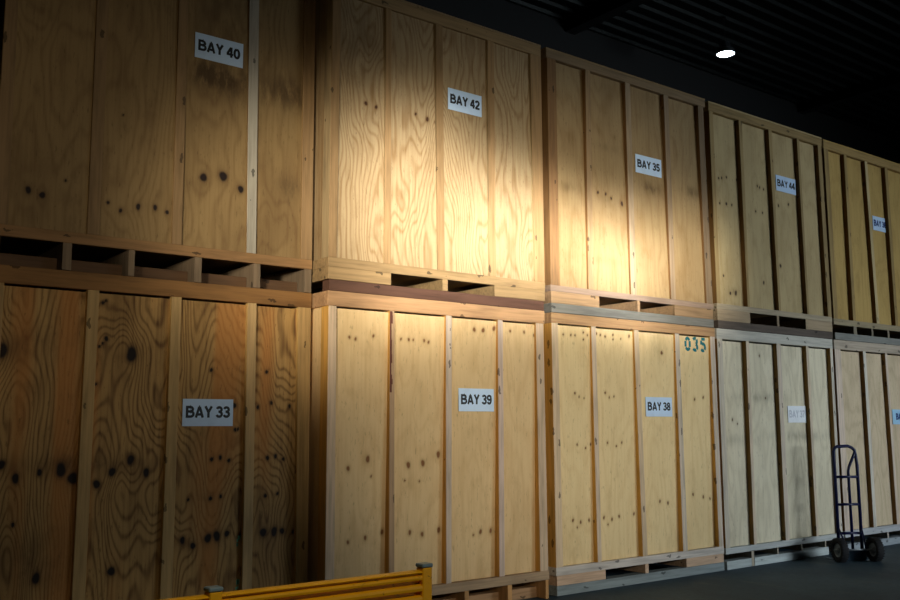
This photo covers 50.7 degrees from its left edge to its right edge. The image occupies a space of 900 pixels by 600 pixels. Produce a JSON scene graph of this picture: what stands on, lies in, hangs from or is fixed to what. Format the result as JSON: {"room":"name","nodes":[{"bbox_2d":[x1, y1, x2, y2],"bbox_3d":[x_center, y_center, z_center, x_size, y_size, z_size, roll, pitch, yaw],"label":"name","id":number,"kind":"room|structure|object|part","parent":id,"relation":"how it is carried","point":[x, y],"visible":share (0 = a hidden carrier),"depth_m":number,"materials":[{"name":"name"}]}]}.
{"room":"storage warehouse","nodes":[
{"label":"storage warehouse","id":0,"kind":"room"},
{"bbox_2d":[405,0,899,163],"bbox_3d":[2.221,-0.370,11.990,30.000,6.600,0.200,6,-10,-37],"label":"wall","id":1,"kind":"structure","parent":0,"point":[503,16],"depth_m":12.65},
{"bbox_2d":[565,0,649,34],"bbox_3d":[5.816,-4.104,6.126,0.160,0.110,14.200,6,-10,-37],"label":"beam","id":2,"kind":"structure","parent":1,"relation":"attached to","point":[605,12],"depth_m":11.26,"materials":[{"name":"metal"}]},
{"bbox_2d":[797,75,899,113],"bbox_3d":[9.773,-3.717,9.159,0.160,0.110,14.200,6,-10,-37],"label":"beam","id":3,"kind":"structure","parent":1,"relation":"attached to","point":[893,82],"depth_m":14.05,"materials":[{"name":"metal"}]},
{"bbox_2d":[506,0,899,139],"bbox_3d":[6.552,-4.109,6.816,30.000,0.055,14.780,6,-10,-37],"label":"ceiling","id":4,"kind":"structure","parent":0,"point":[799,52],"depth_m":12.28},
{"bbox_2d":[716,16,734,57],"bbox_3d":[3.325,-3.196,11.495,0.228,0.466,0.228,6,-10,-37],"label":"ceiling lamp","id":5,"kind":"object","parent":4,"relation":"hanging from","point":[725,50],"visible":1,"depth_m":11.44,"materials":[{"name":"metal"}]},
{"bbox_3d":[3.325,-3.273,11.505,0.067,0.312,0.067,6,-10,-37],"label":"suspension rod","id":6,"kind":"part","parent":5,"relation":"part of","materials":[{"name":"metal"}]},
{"bbox_2d":[521,534,899,599],"bbox_3d":[9.330,1.738,2.444,30.000,0.200,23.400,6,-10,-37],"label":"floor","id":7,"kind":"structure","parent":0,"point":[817,577],"depth_m":8.18,"materials":[{"name":"concrete"}]},
{"bbox_2d":[0,264,311,599],"bbox_3d":[-2.268,1.089,6.526,2.115,2.294,1.500,6,-10,-37],"label":"crate","id":8,"kind":"object","parent":7,"relation":"on","point":[154,433],"visible":0.99,"depth_m":5.93,"materials":[{"name":"brown wood"}]},
{"bbox_3d":[-2.637,0.879,5.373,0.090,1.972,0.100,6,-10,-37],"label":"corner post","id":9,"kind":"part","parent":8,"relation":"part of","materials":[{"name":"brown wood"}]},
{"bbox_3d":[-2.274,-0.041,6.678,2.024,0.013,1.409,6,-10,-37],"label":"roof panel","id":10,"kind":"part","parent":8,"relation":"part of","materials":[{"name":"brown wood"}]},
{"bbox_3d":[-1.829,-0.075,6.102,2.115,0.106,0.045,6,-10,-37],"label":"rail","id":11,"kind":"part","parent":8,"relation":"part of","materials":[{"name":"brown wood"}]},
{"bbox_2d":[0,0,315,292],"bbox_3d":[-2.280,-1.188,6.832,2.115,2.294,1.500,6,-10,-37],"label":"crate","id":12,"kind":"object","parent":8,"relation":"on","point":[155,139],"visible":1,"depth_m":6.20,"materials":[{"name":"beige wood"}]},
{"bbox_3d":[-2.647,-1.406,5.683,0.085,1.954,0.100,6,-10,-37],"label":"corner post","id":13,"kind":"part","parent":12,"relation":"part of","materials":[{"name":"brown wood"}]},
{"bbox_3d":[-2.290,-0.260,6.727,2.055,0.018,1.370,6,-10,-37],"label":"panel","id":14,"kind":"part","parent":12,"relation":"part of","materials":[{"name":"orange wood"}]},
{"bbox_3d":[-1.830,-0.329,6.136,2.115,0.068,0.045,6,-10,-37],"label":"rail","id":15,"kind":"part","parent":12,"relation":"part of","materials":[{"name":"brown wood"}]},
{"bbox_3d":[-1.456,-0.170,7.334,0.045,0.068,1.409,6,-10,-37],"label":"rail","id":16,"kind":"part","parent":12,"relation":"part of","materials":[{"name":"brown wood"}]},
{"bbox_3d":[-1.054,-1.250,6.904,0.093,1.954,0.100,6,-10,-37],"label":"corner post","id":17,"kind":"part","parent":12,"relation":"part of","materials":[{"name":"brown wood"}]},
{"bbox_3d":[-1.454,0.084,7.300,0.045,0.106,1.409,6,-10,-37],"label":"rail","id":18,"kind":"part","parent":8,"relation":"part of","materials":[{"name":"brown wood"}]},
{"bbox_3d":[-1.046,1.035,6.593,0.103,1.972,0.100,6,-10,-37],"label":"corner post","id":19,"kind":"part","parent":8,"relation":"part of","materials":[{"name":"brown wood"}]},
{"bbox_2d":[160,562,432,599],"bbox_3d":[-0.827,1.400,3.276,1.968,0.798,0.140,6,-10,-37],"label":"barrier","id":20,"kind":"object","parent":7,"relation":"on","point":[411,584],"visible":1,"depth_m":3.65,"materials":[{"name":"yellow metal"}]},
{"bbox_3d":[-1.188,1.213,3.018,0.865,0.441,0.041,6,-10,-37],"label":"rail panel","id":21,"kind":"part","parent":20,"relation":"part of","materials":[{"name":"yellow metal"}]},
{"bbox_3d":[-0.827,1.408,3.275,0.140,0.782,0.140,6,-10,-37],"label":"post","id":22,"kind":"part","parent":20,"relation":"part of","materials":[{"name":"yellow metal"}]},
{"bbox_3d":[-0.465,1.284,3.572,0.865,0.441,0.041,6,-10,-37],"label":"rail panel","id":23,"kind":"part","parent":20,"relation":"part of","materials":[{"name":"yellow metal"}]},
{"bbox_3d":[-0.103,1.478,3.829,0.140,0.782,0.140,6,-10,-37],"label":"post","id":24,"kind":"part","parent":20,"relation":"part of","materials":[{"name":"yellow metal"}]},
{"bbox_2d":[307,290,548,599],"bbox_3d":[-0.485,1.229,7.641,2.054,2.294,1.501,6,-10,-37],"label":"crate","id":25,"kind":"object","parent":7,"relation":"on","point":[427,433],"visible":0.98,"depth_m":7.01,"materials":[{"name":"brown wood"}]},
{"bbox_3d":[-1.298,1.100,7.064,0.012,1.972,1.360,6,-10,-37],"label":"panel","id":26,"kind":"part","parent":25,"relation":"part of","materials":[{"name":"brown wood"}]},
{"bbox_3d":[-1.286,0.067,7.178,0.045,0.106,1.409,6,-10,-37],"label":"rail","id":27,"kind":"part","parent":25,"relation":"part of","materials":[{"name":"brown wood"}]},
{"bbox_3d":[-0.839,1.022,6.502,0.073,1.972,0.100,6,-10,-37],"label":"corner post","id":28,"kind":"part","parent":25,"relation":"part of","materials":[{"name":"brown wood"}]},
{"bbox_3d":[-0.492,0.100,7.793,1.963,0.013,1.409,6,-10,-37],"label":"roof panel","id":29,"kind":"part","parent":25,"relation":"part of","materials":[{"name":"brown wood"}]},
{"bbox_2d":[311,0,544,310],"bbox_3d":[-0.492,-1.047,7.952,2.067,2.294,1.500,6,-10,-37],"label":"crate","id":30,"kind":"object","parent":25,"relation":"on","point":[428,159],"visible":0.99,"depth_m":7.27,"materials":[{"name":"brown wood"}]},
{"bbox_3d":[-1.288,-0.187,7.212,0.045,0.068,1.409,6,-10,-37],"label":"rail","id":31,"kind":"part","parent":30,"relation":"part of","materials":[{"name":"beige wood"}]},
{"bbox_3d":[-1.310,-1.185,7.371,0.012,1.954,1.360,6,-10,-37],"label":"panel","id":32,"kind":"part","parent":30,"relation":"part of","materials":[{"name":"brown wood"}]},
{"bbox_3d":[-0.849,-1.263,6.810,0.081,1.954,0.100,6,-10,-37],"label":"corner post","id":33,"kind":"part","parent":30,"relation":"part of","materials":[{"name":"beige wood"}]},
{"bbox_3d":[-0.503,-0.119,7.847,2.007,0.018,1.370,6,-10,-37],"label":"panel","id":34,"kind":"part","parent":30,"relation":"part of","materials":[{"name":"brown wood"}]},
{"bbox_3d":[-0.043,-0.188,7.255,2.067,0.068,0.045,6,-10,-37],"label":"rail","id":35,"kind":"part","parent":30,"relation":"part of","materials":[{"name":"beige wood"}]},
{"bbox_3d":[-0.053,-2.203,7.526,2.067,0.092,0.045,6,-10,-37],"label":"rail","id":36,"kind":"part","parent":30,"relation":"part of","materials":[{"name":"beige wood"}]},
{"bbox_3d":[-0.498,-2.177,8.104,2.067,0.014,1.500,6,-10,-37],"label":"roof panel","id":37,"kind":"part","parent":30,"relation":"part of","materials":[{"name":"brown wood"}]},
{"bbox_3d":[0.704,-1.111,8.001,0.122,1.954,0.100,6,-10,-37],"label":"corner post","id":38,"kind":"part","parent":30,"relation":"part of","materials":[{"name":"beige wood"}]},
{"bbox_3d":[-0.047,0.066,7.217,2.054,0.106,0.045,6,-10,-37],"label":"rail","id":39,"kind":"part","parent":25,"relation":"part of","materials":[{"name":"brown wood"}]},
{"bbox_3d":[-0.036,2.108,6.942,2.054,0.071,0.045,6,-10,-37],"label":"rail","id":40,"kind":"part","parent":25,"relation":"part of","materials":[{"name":"brown wood"}]},
{"bbox_3d":[0.303,0.223,8.396,0.045,0.106,1.409,6,-10,-37],"label":"rail","id":41,"kind":"part","parent":25,"relation":"part of","materials":[{"name":"beige wood"}]},
{"bbox_3d":[0.712,1.174,7.690,0.090,1.972,0.100,6,-10,-37],"label":"corner post","id":42,"kind":"part","parent":25,"relation":"part of","materials":[{"name":"beige wood"}]},
{"bbox_2d":[543,312,723,595],"bbox_3d":[1.257,1.405,9.014,2.190,2.294,1.500,6,-10,-37],"label":"crate","id":43,"kind":"object","parent":7,"relation":"on","point":[633,476],"visible":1,"depth_m":8.35,"materials":[{"name":"brown wood"}]},
{"bbox_3d":[0.402,0.229,8.511,0.045,0.088,1.409,6,-10,-37],"label":"rail","id":44,"kind":"part","parent":43,"relation":"part of","materials":[{"name":"beige wood"}]},
{"bbox_3d":[0.413,2.270,8.236,0.045,0.067,1.409,6,-10,-37],"label":"rail","id":45,"kind":"part","parent":43,"relation":"part of","materials":[{"name":"brown wood"}]},
{"bbox_3d":[0.851,1.180,7.836,0.079,1.983,0.100,6,-10,-37],"label":"corner post","id":46,"kind":"part","parent":43,"relation":"part of","materials":[{"name":"beige wood"}]},
{"bbox_3d":[1.251,0.275,9.166,2.099,0.013,1.409,6,-10,-37],"label":"roof panel","id":47,"kind":"part","parent":43,"relation":"part of","materials":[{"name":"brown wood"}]},
{"bbox_2d":[541,47,713,327],"bbox_3d":[1.244,-0.880,9.321,2.187,2.310,1.500,6,-10,-37],"label":"crate","id":48,"kind":"object","parent":43,"relation":"on","point":[625,199],"visible":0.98,"depth_m":8.67,"materials":[{"name":"brown wood"}]},
{"bbox_3d":[0.854,-1.105,8.155,0.112,1.990,0.100,6,-10,-37],"label":"corner post","id":49,"kind":"part","parent":48,"relation":"part of","materials":[{"name":"beige wood"}]},
{"bbox_3d":[1.238,-2.018,9.474,2.187,0.014,1.500,6,-10,-37],"label":"roof panel","id":50,"kind":"part","parent":48,"relation":"part of","materials":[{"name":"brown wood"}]},
{"bbox_3d":[1.683,-2.052,8.898,2.187,0.076,0.045,6,-10,-37],"label":"rail","id":51,"kind":"part","parent":48,"relation":"part of","materials":[{"name":"beige wood"}]},
{"bbox_3d":[1.693,-0.017,8.624,2.187,0.052,0.045,6,-10,-37],"label":"rail","id":52,"kind":"part","parent":48,"relation":"part of","materials":[{"name":"beige wood"}]},
{"bbox_3d":[1.233,0.060,9.214,2.127,0.018,1.370,6,-10,-37],"label":"panel","id":53,"kind":"part","parent":48,"relation":"part of","materials":[{"name":"brown wood"}]},
{"bbox_3d":[2.487,-0.945,9.407,0.110,1.990,0.100,6,-10,-37],"label":"corner post","id":54,"kind":"part","parent":48,"relation":"part of","materials":[{"name":"beige wood"}]},
{"bbox_3d":[1.696,0.233,8.591,2.190,0.088,0.045,6,-10,-37],"label":"rail","id":55,"kind":"part","parent":43,"relation":"part of","materials":[{"name":"beige wood"}]},
{"bbox_3d":[1.706,2.274,8.316,2.190,0.067,0.045,6,-10,-37],"label":"rail","id":56,"kind":"part","parent":43,"relation":"part of","materials":[{"name":"beige wood"}]},
{"bbox_3d":[2.518,1.343,9.114,0.076,1.983,0.100,6,-10,-37],"label":"corner post","id":57,"kind":"part","parent":43,"relation":"part of","materials":[{"name":"beige wood"}]},
{"bbox_2d":[715,328,843,569],"bbox_3d":[2.960,1.572,10.319,2.065,2.294,1.500,6,-10,-37],"label":"crate","id":58,"kind":"object","parent":7,"relation":"on","point":[777,423],"visible":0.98,"depth_m":9.71,"materials":[{"name":"grey wood"}]},
{"bbox_3d":[2.607,1.370,9.179,0.087,1.992,0.100,6,-10,-37],"label":"corner post","id":59,"kind":"part","parent":58,"relation":"part of","materials":[{"name":"beige wood"}]},
{"bbox_3d":[2.954,0.442,10.472,1.974,0.013,1.409,6,-10,-37],"label":"roof panel","id":60,"kind":"part","parent":58,"relation":"part of","materials":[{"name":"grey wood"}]},
{"bbox_2d":[703,101,832,338],"bbox_3d":[2.967,-0.707,10.641,2.063,2.304,1.500,6,-10,-37],"label":"crate","id":61,"kind":"object","parent":58,"relation":"on","point":[768,233],"visible":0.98,"depth_m":10.04,"materials":[{"name":"brown wood"}]},
{"bbox_3d":[2.609,-0.932,9.500,0.067,1.957,0.100,6,-10,-37],"label":"corner post","id":62,"kind":"part","parent":61,"relation":"part of","materials":[{"name":"beige wood"}]},
{"bbox_3d":[3.406,-1.871,10.217,2.063,0.086,0.045,6,-10,-37],"label":"rail","id":63,"kind":"part","parent":61,"relation":"part of","materials":[{"name":"beige wood"}]},
{"bbox_3d":[2.961,-1.842,10.794,2.063,0.014,1.500,6,-10,-37],"label":"roof panel","id":64,"kind":"part","parent":61,"relation":"part of","materials":[{"name":"brown wood"}]},
{"bbox_3d":[3.417,0.140,9.946,2.063,0.057,0.045,6,-10,-37],"label":"rail","id":65,"kind":"part","parent":61,"relation":"part of","materials":[{"name":"beige wood"}]},
{"bbox_3d":[2.957,0.214,10.537,2.003,0.018,1.370,6,-10,-37],"label":"panel","id":66,"kind":"part","parent":61,"relation":"part of","materials":[{"name":"brown wood"}]},
{"bbox_3d":[4.175,-0.779,10.700,0.085,1.957,0.100,6,-10,-37],"label":"corner post","id":67,"kind":"part","parent":61,"relation":"part of","materials":[{"name":"beige wood"}]},
{"bbox_3d":[3.399,0.406,9.895,2.065,0.102,0.045,6,-10,-37],"label":"rail","id":68,"kind":"part","parent":58,"relation":"part of","materials":[{"name":"beige wood"}]},
{"bbox_3d":[3.410,2.460,9.619,2.065,0.058,0.045,6,-10,-37],"label":"rail","id":69,"kind":"part","parent":58,"relation":"part of","materials":[{"name":"beige wood"}]},
{"bbox_3d":[3.754,0.564,11.078,0.045,0.102,1.409,6,-10,-37],"label":"rail","id":70,"kind":"part","parent":58,"relation":"part of","materials":[{"name":"beige wood"}]},
{"bbox_3d":[4.174,1.524,10.380,0.072,1.992,0.100,6,-10,-37],"label":"corner post","id":71,"kind":"part","parent":58,"relation":"part of","materials":[{"name":"beige wood"}]},
{"bbox_2d":[825,444,884,562],"bbox_3d":[4.042,2.048,9.626,0.490,1.156,0.440,1,-8,-8],"label":"hand truck","id":72,"kind":"object","parent":7,"relation":"on","point":[874,550],"visible":1,"depth_m":9.59,"materials":[{"name":"blue metal"}]},
{"bbox_3d":[4.030,2.591,9.665,0.340,0.088,0.216,1,-8,-8],"label":"toe plate","id":73,"kind":"part","parent":72,"relation":"part of","materials":[{"name":"metal"}]},
{"bbox_3d":[4.039,2.036,9.648,0.280,1.126,0.033,1,-8,-8],"label":"frame","id":74,"kind":"part","parent":72,"relation":"part of","materials":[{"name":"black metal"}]},
{"bbox_2d":[832,339,899,548],"bbox_3d":[4.657,1.738,11.620,2.165,2.294,1.500,6,-10,-37],"label":"crate","id":75,"kind":"object","parent":7,"relation":"on","point":[866,375],"visible":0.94,"depth_m":10.83,"materials":[{"name":"grey wood"}]},
{"bbox_3d":[4.281,1.528,10.463,0.127,1.972,0.100,6,-10,-37],"label":"corner post","id":76,"kind":"part","parent":75,"relation":"part of","materials":[{"name":"beige wood"}]},
{"bbox_2d":[821,139,899,345],"bbox_3d":[4.655,-0.537,11.934,2.140,2.294,1.500,6,-10,-37],"label":"crate","id":77,"kind":"object","parent":75,"relation":"on","point":[862,189],"visible":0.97,"depth_m":11.21,"materials":[{"name":"brown wood"}]},
{"bbox_3d":[4.276,-0.756,10.776,0.090,1.954,0.100,6,-10,-37],"label":"corner post","id":78,"kind":"part","parent":77,"relation":"part of","materials":[{"name":"beige wood"}]},
{"bbox_3d":[5.095,-1.694,11.509,2.140,0.092,0.045,6,-10,-37],"label":"rail","id":79,"kind":"part","parent":77,"relation":"part of","materials":[{"name":"beige wood"}]},
{"bbox_3d":[4.649,-1.667,12.086,2.140,0.014,1.500,6,-10,-37],"label":"roof panel","id":80,"kind":"part","parent":77,"relation":"part of","materials":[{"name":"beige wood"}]},
{"bbox_3d":[5.105,0.322,11.238,2.140,0.068,0.045,6,-10,-37],"label":"rail","id":81,"kind":"part","parent":77,"relation":"part of","materials":[{"name":"beige wood"}]},
{"bbox_3d":[4.645,0.391,11.829,2.080,0.018,1.370,6,-10,-37],"label":"panel","id":82,"kind":"part","parent":77,"relation":"part of","materials":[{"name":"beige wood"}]},
{"bbox_3d":[5.096,0.575,11.196,2.165,0.106,0.045,6,-10,-37],"label":"rail","id":83,"kind":"part","parent":75,"relation":"part of","materials":[{"name":"beige wood"}]},
{"bbox_3d":[5.107,2.616,10.921,2.165,0.071,0.045,6,-10,-37],"label":"rail","id":84,"kind":"part","parent":75,"relation":"part of","materials":[{"name":"beige wood"}]}
]}

